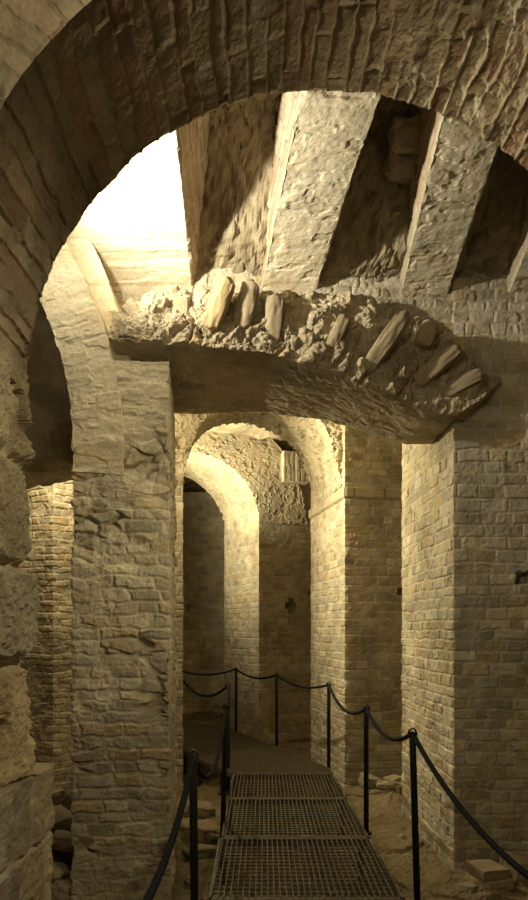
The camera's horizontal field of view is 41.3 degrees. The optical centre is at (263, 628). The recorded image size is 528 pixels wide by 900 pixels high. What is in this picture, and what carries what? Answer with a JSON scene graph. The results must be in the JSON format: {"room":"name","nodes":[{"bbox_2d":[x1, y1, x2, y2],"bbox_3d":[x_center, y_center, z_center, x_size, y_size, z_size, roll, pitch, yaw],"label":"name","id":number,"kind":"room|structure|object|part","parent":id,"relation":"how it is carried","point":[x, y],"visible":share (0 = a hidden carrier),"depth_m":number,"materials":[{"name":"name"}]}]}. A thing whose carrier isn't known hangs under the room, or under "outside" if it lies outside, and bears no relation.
{"room":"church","nodes":[
{"label":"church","id":0,"kind":"room"},
{"bbox_2d":[0,346,39,787],"bbox_3d":[-1.666,-0.162,2.624,1.439,1.823,0.963,0,0,0],"label":"wall","id":1,"kind":"structure","parent":0,"point":[19,598],"depth_m":2.79,"materials":[{"name":"stone"}]},
{"bbox_2d":[21,301,73,488],"bbox_3d":[-3.442,-2.884,7.111,4.120,2.882,1.178,0,0,0],"label":"vaulted ceiling","id":2,"kind":"structure","parent":0,"point":[50,434],"depth_m":6.60,"materials":[{"name":"stone"}]},
{"bbox_2d":[66,238,131,360],"bbox_3d":[-2.232,-3.237,5.999,2.442,2.728,1.035,0,0,0],"label":"wall","id":3,"kind":"structure","parent":0,"point":[83,250],"depth_m":5.50,"materials":[{"name":"beige stone"}]},
{"bbox_2d":[182,492,224,714],"bbox_3d":[-1.547,-0.490,16.898,1.912,5.320,1.655,0,0,6],"label":"wall","id":4,"kind":"structure","parent":0,"point":[203,523],"depth_m":16.07,"materials":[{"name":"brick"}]},
{"bbox_2d":[183,423,294,491],"bbox_3d":[-1.000,-3.468,12.700,12.000,0.166,13.000,0,0,0],"label":"ceiling","id":5,"kind":"structure","parent":0,"point":[190,485],"depth_m":12.49,"materials":[{"name":"stone"}]},
{"bbox_2d":[0,0,527,382],"bbox_3d":[0.262,-2.124,2.622,4.458,2.272,0.821,0,0,0],"label":"brick arch","id":6,"kind":"object","parent":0,"point":[86,86],"visible":1,"depth_m":2.67,"materials":[{"name":"brick"}]},
{"bbox_2d":[111,264,453,341],"bbox_3d":[0.141,-2.930,6.431,3.062,1.240,0.977,0,0,-2],"label":"wall","id":7,"kind":"structure","parent":0,"point":[438,309],"depth_m":5.99,"materials":[{"name":"stone"}]},
{"bbox_2d":[51,711,527,899],"bbox_3d":[-0.500,1.814,9.900,11.000,0.655,18.200,0,0,0],"label":"floor","id":8,"kind":"structure","parent":0,"point":[390,828],"depth_m":6.40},
{"bbox_2d":[0,763,55,899],"bbox_3d":[-1.635,1.380,2.578,1.407,1.540,1.248,0,0,0],"label":"stone block","id":9,"kind":"object","parent":8,"relation":"on","point":[27,811],"visible":0.98,"depth_m":2.84,"materials":[{"name":"stone"}]},
{"bbox_2d":[19,480,74,791],"bbox_3d":[-2.835,-0.390,9.513,1.230,5.120,1.362,0,0,37],"label":"brick pier","id":10,"kind":"object","parent":8,"relation":"on","point":[48,666],"visible":0.22,"depth_m":8.89,"materials":[{"name":"brick"}]},
{"bbox_2d":[51,788,65,805],"bbox_3d":[-1.947,1.548,6.359,0.270,0.176,0.316,0,0,44],"label":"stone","id":11,"kind":"object","parent":8,"relation":"on","point":[58,797],"visible":0.29,"depth_m":6.30,"materials":[{"name":"beige stone"}]},
{"bbox_2d":[51,861,68,881],"bbox_3d":[-1.658,1.918,5.495,0.249,0.185,0.203,0,0,-32],"label":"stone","id":12,"kind":"object","parent":8,"relation":"on","point":[60,870],"visible":0.41,"depth_m":5.46,"materials":[{"name":"beige stone"}]},
{"bbox_2d":[51,804,71,833],"bbox_3d":[-1.778,1.632,5.997,0.262,0.196,0.321,0,0,-39],"label":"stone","id":13,"kind":"object","parent":8,"relation":"on","point":[63,821],"visible":0.44,"depth_m":5.91,"materials":[{"name":"beige stone"}]},
{"bbox_2d":[51,879,71,899],"bbox_3d":[-1.499,2.015,5.343,0.197,0.214,0.258,0,0,42],"label":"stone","id":14,"kind":"object","parent":8,"relation":"on","point":[61,889],"visible":0.51,"depth_m":5.25,"materials":[{"name":"beige stone"}]},
{"bbox_2d":[52,830,73,852],"bbox_3d":[-1.603,1.754,5.746,0.305,0.178,0.247,0,0,-14],"label":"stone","id":15,"kind":"object","parent":8,"relation":"on","point":[62,839],"visible":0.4,"depth_m":5.64,"materials":[{"name":"brown stone"}]},
{"bbox_2d":[70,360,177,899],"bbox_3d":[-1.114,0.080,6.022,0.762,4.180,1.629,0,0,-3],"label":"brick pier","id":16,"kind":"object","parent":8,"relation":"on","point":[123,779],"visible":0.93,"depth_m":5.24,"materials":[{"name":"brick"}]},
{"bbox_2d":[39,243,124,474],"bbox_3d":[-2.248,-2.694,5.908,2.414,3.085,1.415,0,0,0],"label":"stone arch","id":17,"kind":"object","parent":16,"relation":"on","point":[77,323],"visible":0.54,"depth_m":5.22,"materials":[{"name":"beige stone"}]},
{"bbox_2d":[174,473,183,786],"bbox_3d":[-1.458,0.060,9.699,0.807,4.220,1.027,0,0,0],"label":"brick pier","id":18,"kind":"object","parent":8,"relation":"on","point":[179,600],"visible":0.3,"depth_m":9.20,"materials":[{"name":"brick"}]},
{"bbox_2d":[187,749,198,899],"bbox_3d":[-0.373,1.354,3.800,0.100,1.402,0.100,0,0,0],"label":"post","id":19,"kind":"object","parent":8,"relation":"on","point":[193,793],"visible":0.9,"depth_m":3.78,"materials":[{"name":"metal"}]},
{"bbox_2d":[184,875,205,885],"bbox_3d":[-0.557,2.088,5.752,0.212,0.129,0.166,0,0,-30],"label":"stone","id":20,"kind":"object","parent":8,"relation":"on","point":[200,878],"visible":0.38,"depth_m":5.70,"materials":[{"name":"beige stone"}]},
{"bbox_2d":[177,817,219,844],"bbox_3d":[-0.650,2.034,7.009,0.494,0.272,0.442,0,0,-21],"label":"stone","id":21,"kind":"object","parent":8,"relation":"on","point":[208,830],"visible":0.64,"depth_m":6.84,"materials":[{"name":"beige stone"}]},
{"bbox_2d":[181,843,216,859],"bbox_3d":[-0.600,2.065,6.454,0.315,0.194,0.223,0,0,-43],"label":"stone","id":22,"kind":"object","parent":8,"relation":"on","point":[205,851],"visible":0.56,"depth_m":6.39,"materials":[{"name":"beige stone"}]},
{"bbox_2d":[183,800,215,818],"bbox_3d":[-0.735,2.008,7.760,0.367,0.233,0.317,0,0,-27],"label":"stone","id":23,"kind":"object","parent":8,"relation":"on","point":[206,809],"visible":0.62,"depth_m":7.66,"materials":[{"name":"beige stone"}]},
{"bbox_2d":[182,719,220,731],"bbox_3d":[-1.645,1.728,12.245,1.319,0.056,1.797,0,0,-35],"label":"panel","id":24,"kind":"object","parent":8,"relation":"on","point":[188,726],"visible":0.31,"depth_m":12.10,"materials":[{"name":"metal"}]},
{"bbox_2d":[220,703,229,857],"bbox_3d":[-0.365,1.354,6.200,0.120,1.402,0.100,0,0,0],"label":"post","id":25,"kind":"object","parent":8,"relation":"on","point":[225,740],"visible":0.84,"depth_m":6.18,"materials":[{"name":"metal"}]},
{"bbox_2d":[143,680,228,899],"bbox_3d":[-0.454,0.835,5.303,0.622,0.358,8.196,0,0,-5],"label":"rope","id":26,"kind":"object","parent":25,"relation":"attached to","point":[151,891],"visible":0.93,"depth_m":3.35,"materials":[{"name":"black fabric"}]},
{"bbox_2d":[226,682,230,792],"bbox_3d":[-0.440,1.329,8.600,0.100,1.352,0.100,0,0,0],"label":"post","id":27,"kind":"object","parent":8,"relation":"on","point":[228,750],"visible":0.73,"depth_m":8.58,"materials":[{"name":"metal"}]},
{"bbox_2d":[183,729,285,773],"bbox_3d":[-0.762,1.873,10.593,1.374,0.345,2.207,0,0,-24],"label":"panel","id":28,"kind":"object","parent":8,"relation":"on","point":[204,742],"visible":0.62,"depth_m":10.39,"materials":[{"name":"metal"}]},
{"bbox_3d":[-1.120,1.890,9.900,0.059,0.280,0.059,0,0,0],"label":"leg","id":29,"kind":"part","parent":28,"relation":"part of","materials":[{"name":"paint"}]},
{"bbox_3d":[-0.751,1.728,10.598,1.349,0.056,2.207,0,0,-24],"label":"frame","id":30,"kind":"part","parent":28,"relation":"part of","materials":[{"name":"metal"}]},
{"bbox_2d":[234,667,237,731],"bbox_3d":[-0.480,1.329,12.050,0.100,1.352,0.100,0,0,0],"label":"post","id":31,"kind":"object","parent":8,"relation":"on","point":[235,667],"visible":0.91,"depth_m":12.03,"materials":[{"name":"metal"}]},
{"bbox_2d":[191,750,333,794],"bbox_3d":[-0.046,1.873,8.870,1.370,0.345,1.766,0,0,-20],"label":"panel","id":32,"kind":"object","parent":8,"relation":"on","point":[275,761],"visible":0.72,"depth_m":8.85,"materials":[{"name":"metal"}]},
{"bbox_3d":[-0.860,1.890,9.220,0.059,0.280,0.059,0,0,0],"label":"leg","id":33,"kind":"part","parent":32,"relation":"part of","materials":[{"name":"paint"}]},
{"bbox_3d":[-0.520,1.890,8.620,0.059,0.280,0.059,0,0,0],"label":"leg","id":34,"kind":"part","parent":32,"relation":"part of","materials":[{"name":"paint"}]},
{"bbox_3d":[-0.039,1.728,8.871,1.356,0.056,1.764,0,0,-20],"label":"frame","id":35,"kind":"part","parent":32,"relation":"part of","materials":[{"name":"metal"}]},
{"bbox_2d":[224,456,310,742],"bbox_3d":[0.551,-0.490,13.932,2.246,5.320,1.745,0,0,-25],"label":"brick pier","id":36,"kind":"object","parent":8,"relation":"on","point":[267,566],"visible":0.56,"depth_m":12.99,"materials":[{"name":"brick"}]},
{"bbox_2d":[184,432,306,528],"bbox_3d":[-1.647,-3.001,13.045,4.607,2.144,1.734,0,0,-19],"label":"arch","id":37,"kind":"object","parent":36,"relation":"attached to","point":[227,466],"visible":0.41,"depth_m":12.80,"materials":[{"name":"stone"}]},
{"bbox_2d":[279,450,308,485],"bbox_3d":[0.540,-2.935,12.851,0.602,0.530,0.459,0,0,-23],"label":"stub","id":38,"kind":"object","parent":36,"relation":"attached to","point":[291,469],"visible":0.7,"depth_m":12.63,"materials":[{"name":"stone"}]},
{"bbox_2d":[275,673,278,746],"bbox_3d":[0.190,1.329,10.500,0.100,1.352,0.100,0,0,0],"label":"post","id":39,"kind":"object","parent":8,"relation":"on","point":[276,677],"visible":0.91,"depth_m":10.48,"materials":[{"name":"metal"}]},
{"bbox_2d":[229,774,346,797],"bbox_3d":[0.230,1.873,7.634,1.207,0.345,1.189,0,0,0],"label":"panel","id":40,"kind":"object","parent":8,"relation":"on","point":[330,778],"visible":0.85,"depth_m":7.65,"materials":[{"name":"metal"}]},
{"bbox_2d":[221,798,368,836],"bbox_3d":[0.243,1.873,6.374,1.233,0.345,1.309,0,0,0],"label":"panel","id":41,"kind":"object","parent":8,"relation":"on","point":[342,805],"visible":0.91,"depth_m":6.38,"materials":[{"name":"metal"}]},
{"bbox_2d":[360,704,371,835],"bbox_3d":[0.885,1.214,6.060,0.100,1.122,0.100,0,0,0],"label":"post","id":42,"kind":"object","parent":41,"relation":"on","point":[366,718],"visible":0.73,"depth_m":6.04,"materials":[{"name":"metal"}]},
{"bbox_2d":[208,837,404,899],"bbox_3d":[0.256,1.873,5.054,1.258,0.345,1.309,0,0,0],"label":"panel","id":43,"kind":"object","parent":8,"relation":"on","point":[361,843],"visible":0.99,"depth_m":5.03,"materials":[{"name":"metal"}]},
{"bbox_3d":[-0.330,1.890,5.658,0.059,0.280,0.059,0,0,0],"label":"leg","id":44,"kind":"part","parent":43,"relation":"part of","materials":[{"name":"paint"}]},
{"bbox_3d":[0.780,1.890,5.658,0.059,0.280,0.059,0,0,0],"label":"leg","id":45,"kind":"part","parent":43,"relation":"part of","materials":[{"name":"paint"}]},
{"bbox_2d":[326,682,330,789],"bbox_3d":[0.800,1.329,8.650,0.100,1.352,0.100,0,0,0],"label":"post","id":46,"kind":"object","parent":8,"relation":"on","point":[328,690],"visible":0.77,"depth_m":8.64,"materials":[{"name":"metal"}]},
{"bbox_2d":[309,425,401,787],"bbox_3d":[1.682,-0.540,10.174,1.686,5.420,1.870,0,0,-11],"label":"brick pier","id":47,"kind":"object","parent":8,"relation":"on","point":[356,538],"visible":0.52,"depth_m":9.24,"materials":[{"name":"brick"}]},
{"bbox_2d":[174,413,373,503],"bbox_3d":[-0.219,-2.775,10.060,3.345,1.790,1.740,0,0,0],"label":"arch","id":48,"kind":"object","parent":47,"relation":"attached to","point":[318,443],"visible":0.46,"depth_m":9.85,"materials":[{"name":"stone"}]},
{"bbox_2d":[358,772,381,788],"bbox_3d":[1.346,1.949,8.952,0.278,0.210,0.267,0,0,-16],"label":"rubble stone","id":49,"kind":"object","parent":8,"relation":"on","point":[373,779],"visible":0.7,"depth_m":8.86,"materials":[{"name":"beige stone"}]},
{"bbox_2d":[376,780,396,789],"bbox_3d":[1.543,1.948,8.752,0.275,0.154,0.308,0,0,24],"label":"rubble stone","id":50,"kind":"object","parent":8,"relation":"on","point":[381,784],"visible":0.85,"depth_m":8.62,"materials":[{"name":"beige stone"}]},
{"bbox_2d":[383,774,400,781],"bbox_3d":[1.649,1.956,8.950,0.230,0.169,0.187,0,0,-32],"label":"rubble stone","id":51,"kind":"object","parent":8,"relation":"on","point":[394,777],"visible":0.41,"depth_m":8.91,"materials":[{"name":"beige stone"}]},
{"bbox_2d":[394,781,401,794],"bbox_3d":[1.744,1.954,8.600,0.300,0.184,0.231,0,0,-12],"label":"rubble stone","id":52,"kind":"object","parent":8,"relation":"on","point":[398,786],"visible":0.37,"depth_m":8.52,"materials":[{"name":"beige stone"}]},
{"bbox_2d":[408,728,420,899],"bbox_3d":[1.007,1.354,4.600,0.115,1.402,0.100,0,0,0],"label":"post","id":53,"kind":"object","parent":8,"relation":"on","point":[412,746],"visible":0.83,"depth_m":4.59,"materials":[{"name":"metal"}]},
{"bbox_2d":[182,668,527,879],"bbox_3d":[0.329,0.873,7.767,1.378,0.402,13.220,0,0,-14],"label":"rope","id":54,"kind":"object","parent":53,"relation":"attached to","point":[467,816],"visible":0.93,"depth_m":4.23,"materials":[{"name":"black fabric"}]},
{"bbox_2d":[401,270,527,869],"bbox_3d":[2.587,-0.690,6.955,2.096,5.720,1.959,0,0,0],"label":"brick pier","id":55,"kind":"object","parent":8,"relation":"on","point":[464,572],"visible":0.71,"depth_m":6.00,"materials":[{"name":"brick"}]},
{"bbox_2d":[108,284,500,443],"bbox_3d":[0.420,-2.295,6.053,3.239,1.078,1.892,0,0,0],"label":"arch","id":56,"kind":"object","parent":55,"relation":"attached to","point":[232,368],"visible":0.88,"depth_m":5.67,"materials":[{"name":"stone"}]},
{"bbox_2d":[122,298,139,316],"bbox_3d":[-0.948,-2.356,5.370,0.278,0.317,0.155,0,0,-11],"label":"stone","id":57,"kind":"object","parent":56,"relation":"in","point":[130,303],"visible":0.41,"depth_m":5.29,"materials":[{"name":"beige stone"}]},
{"bbox_2d":[164,296,189,312],"bbox_3d":[-0.676,-2.408,5.407,0.221,0.304,0.163,0,0,3],"label":"stone","id":58,"kind":"object","parent":56,"relation":"in","point":[181,303],"visible":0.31,"depth_m":5.33,"materials":[{"name":"beige stone"}]},
{"bbox_2d":[202,276,234,331],"bbox_3d":[-0.347,-2.466,5.351,0.262,0.429,0.180,0,0,11],"label":"stone","id":59,"kind":"object","parent":56,"relation":"in","point":[218,304],"visible":0.93,"depth_m":5.28,"materials":[{"name":"beige stone"}]},
{"bbox_2d":[232,279,258,328],"bbox_3d":[-0.143,-2.499,5.430,0.215,0.415,0.188,0,0,7],"label":"stone","id":60,"kind":"object","parent":56,"relation":"in","point":[246,304],"visible":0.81,"depth_m":5.35,"materials":[{"name":"beige stone"}]},
{"bbox_2d":[263,293,284,341],"bbox_3d":[0.071,-2.401,5.490,0.185,0.417,0.202,0,0,-2],"label":"stone","id":61,"kind":"object","parent":56,"relation":"in","point":[275,304],"visible":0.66,"depth_m":5.41,"materials":[{"name":"beige stone"}]},
{"bbox_2d":[326,314,349,348],"bbox_3d":[0.578,-2.334,5.531,0.197,0.270,0.150,0,0,6],"label":"stone","id":62,"kind":"object","parent":56,"relation":"in","point":[339,328],"visible":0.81,"depth_m":5.46,"materials":[{"name":"beige stone"}]},
{"bbox_2d":[365,310,409,375],"bbox_3d":[0.961,-2.276,5.632,0.423,0.523,0.189,0,0,7],"label":"stone","id":63,"kind":"object","parent":56,"relation":"in","point":[393,331],"visible":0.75,"depth_m":5.55,"materials":[{"name":"beige stone"}]},
{"bbox_2d":[413,319,437,349],"bbox_3d":[1.338,-2.429,5.790,0.201,0.224,0.160,0,0,13],"label":"stone","id":64,"kind":"object","parent":56,"relation":"in","point":[425,336],"visible":1,"depth_m":5.73,"materials":[{"name":"brown stone"}]},
{"bbox_2d":[413,342,462,387],"bbox_3d":[1.425,-2.169,5.793,0.438,0.390,0.179,0,0,7],"label":"stone","id":65,"kind":"object","parent":56,"relation":"in","point":[449,354],"visible":0.88,"depth_m":5.72,"materials":[{"name":"beige stone"}]},
{"bbox_2d":[439,368,482,397],"bbox_3d":[1.608,-2.022,5.869,0.436,0.294,0.172,0,0,6],"label":"stone","id":66,"kind":"object","parent":56,"relation":"in","point":[471,378],"visible":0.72,"depth_m":5.79,"materials":[{"name":"beige stone"}]},
{"bbox_2d":[459,882,478,892],"bbox_3d":[1.602,2.030,5.446,0.163,0.107,0.134,0,0,-43],"label":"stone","id":67,"kind":"object","parent":8,"relation":"on","point":[468,887],"visible":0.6,"depth_m":5.40,"materials":[{"name":"beige stone"}]},
{"bbox_2d":[465,872,514,889],"bbox_3d":[1.800,2.010,5.578,0.285,0.088,0.276,0,0,-24],"label":"block","id":68,"kind":"object","parent":8,"relation":"on","point":[508,884],"visible":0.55,"depth_m":5.48,"materials":[{"name":"stone"}]},
{"bbox_2d":[465,859,509,881],"bbox_3d":[1.784,1.927,5.591,0.265,0.105,0.261,0,0,-19],"label":"block","id":69,"kind":"object","parent":68,"relation":"on","point":[484,870],"visible":1,"depth_m":5.51,"materials":[{"name":"stone"}]},
{"bbox_2d":[499,850,527,884],"bbox_3d":[2.102,1.963,5.716,0.353,0.286,0.276,0,0,-19],"label":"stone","id":70,"kind":"object","parent":8,"relation":"on","point":[522,859],"visible":0.5,"depth_m":5.61,"materials":[{"name":"beige stone"}]},
{"bbox_2d":[196,92,527,282],"bbox_3d":[0.940,-3.651,4.467,5.480,1.608,3.687,0,0,0],"label":"ceiling","id":71,"kind":"structure","parent":0,"point":[369,241],"depth_m":5.64,"materials":[{"name":"stone"}]},
{"bbox_2d":[68,113,209,286],"bbox_3d":[-1.066,-3.657,4.634,1.453,1.610,3.157,0,0,0],"label":"window opening","id":72,"kind":"object","parent":71,"relation":"attached to","point":[142,228],"visible":0.24,"depth_m":5.36,"materials":[{"name":"white"}]},
{"bbox_2d":[260,90,380,291],"bbox_3d":[0.475,-3.652,4.643,0.596,1.629,3.308,0,0,-10],"label":"rib","id":73,"kind":"object","parent":71,"relation":"attached to","point":[320,135],"visible":0.6,"depth_m":5.07,"materials":[{"name":"beige stone"}]},
{"bbox_2d":[382,150,418,184],"bbox_3d":[1.065,-3.579,5.440,0.283,0.240,0.258,0,0,2],"label":"block","id":74,"kind":"object","parent":71,"relation":"attached to","point":[400,168],"visible":0.82,"depth_m":5.35,"materials":[{"name":"stone"}]},
{"bbox_2d":[386,114,420,154],"bbox_3d":[1.092,-3.701,5.287,0.325,0.266,0.277,0,0,-4],"label":"block","id":75,"kind":"object","parent":71,"relation":"attached to","point":[403,134],"visible":0.73,"depth_m":5.20,"materials":[{"name":"stone"}]},
{"bbox_2d":[400,108,498,295],"bbox_3d":[1.369,-3.641,4.673,0.535,1.644,3.244,0,0,-1],"label":"rib","id":76,"kind":"object","parent":71,"relation":"attached to","point":[454,161],"visible":0.51,"depth_m":5.21,"materials":[{"name":"beige stone"}]},
{"bbox_2d":[507,173,527,292],"bbox_3d":[2.308,-3.639,4.675,0.486,1.644,3.246,0,0,0],"label":"rib","id":77,"kind":"object","parent":71,"relation":"attached to","point":[517,278],"visible":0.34,"depth_m":5.78,"materials":[{"name":"beige stone"}]}
]}

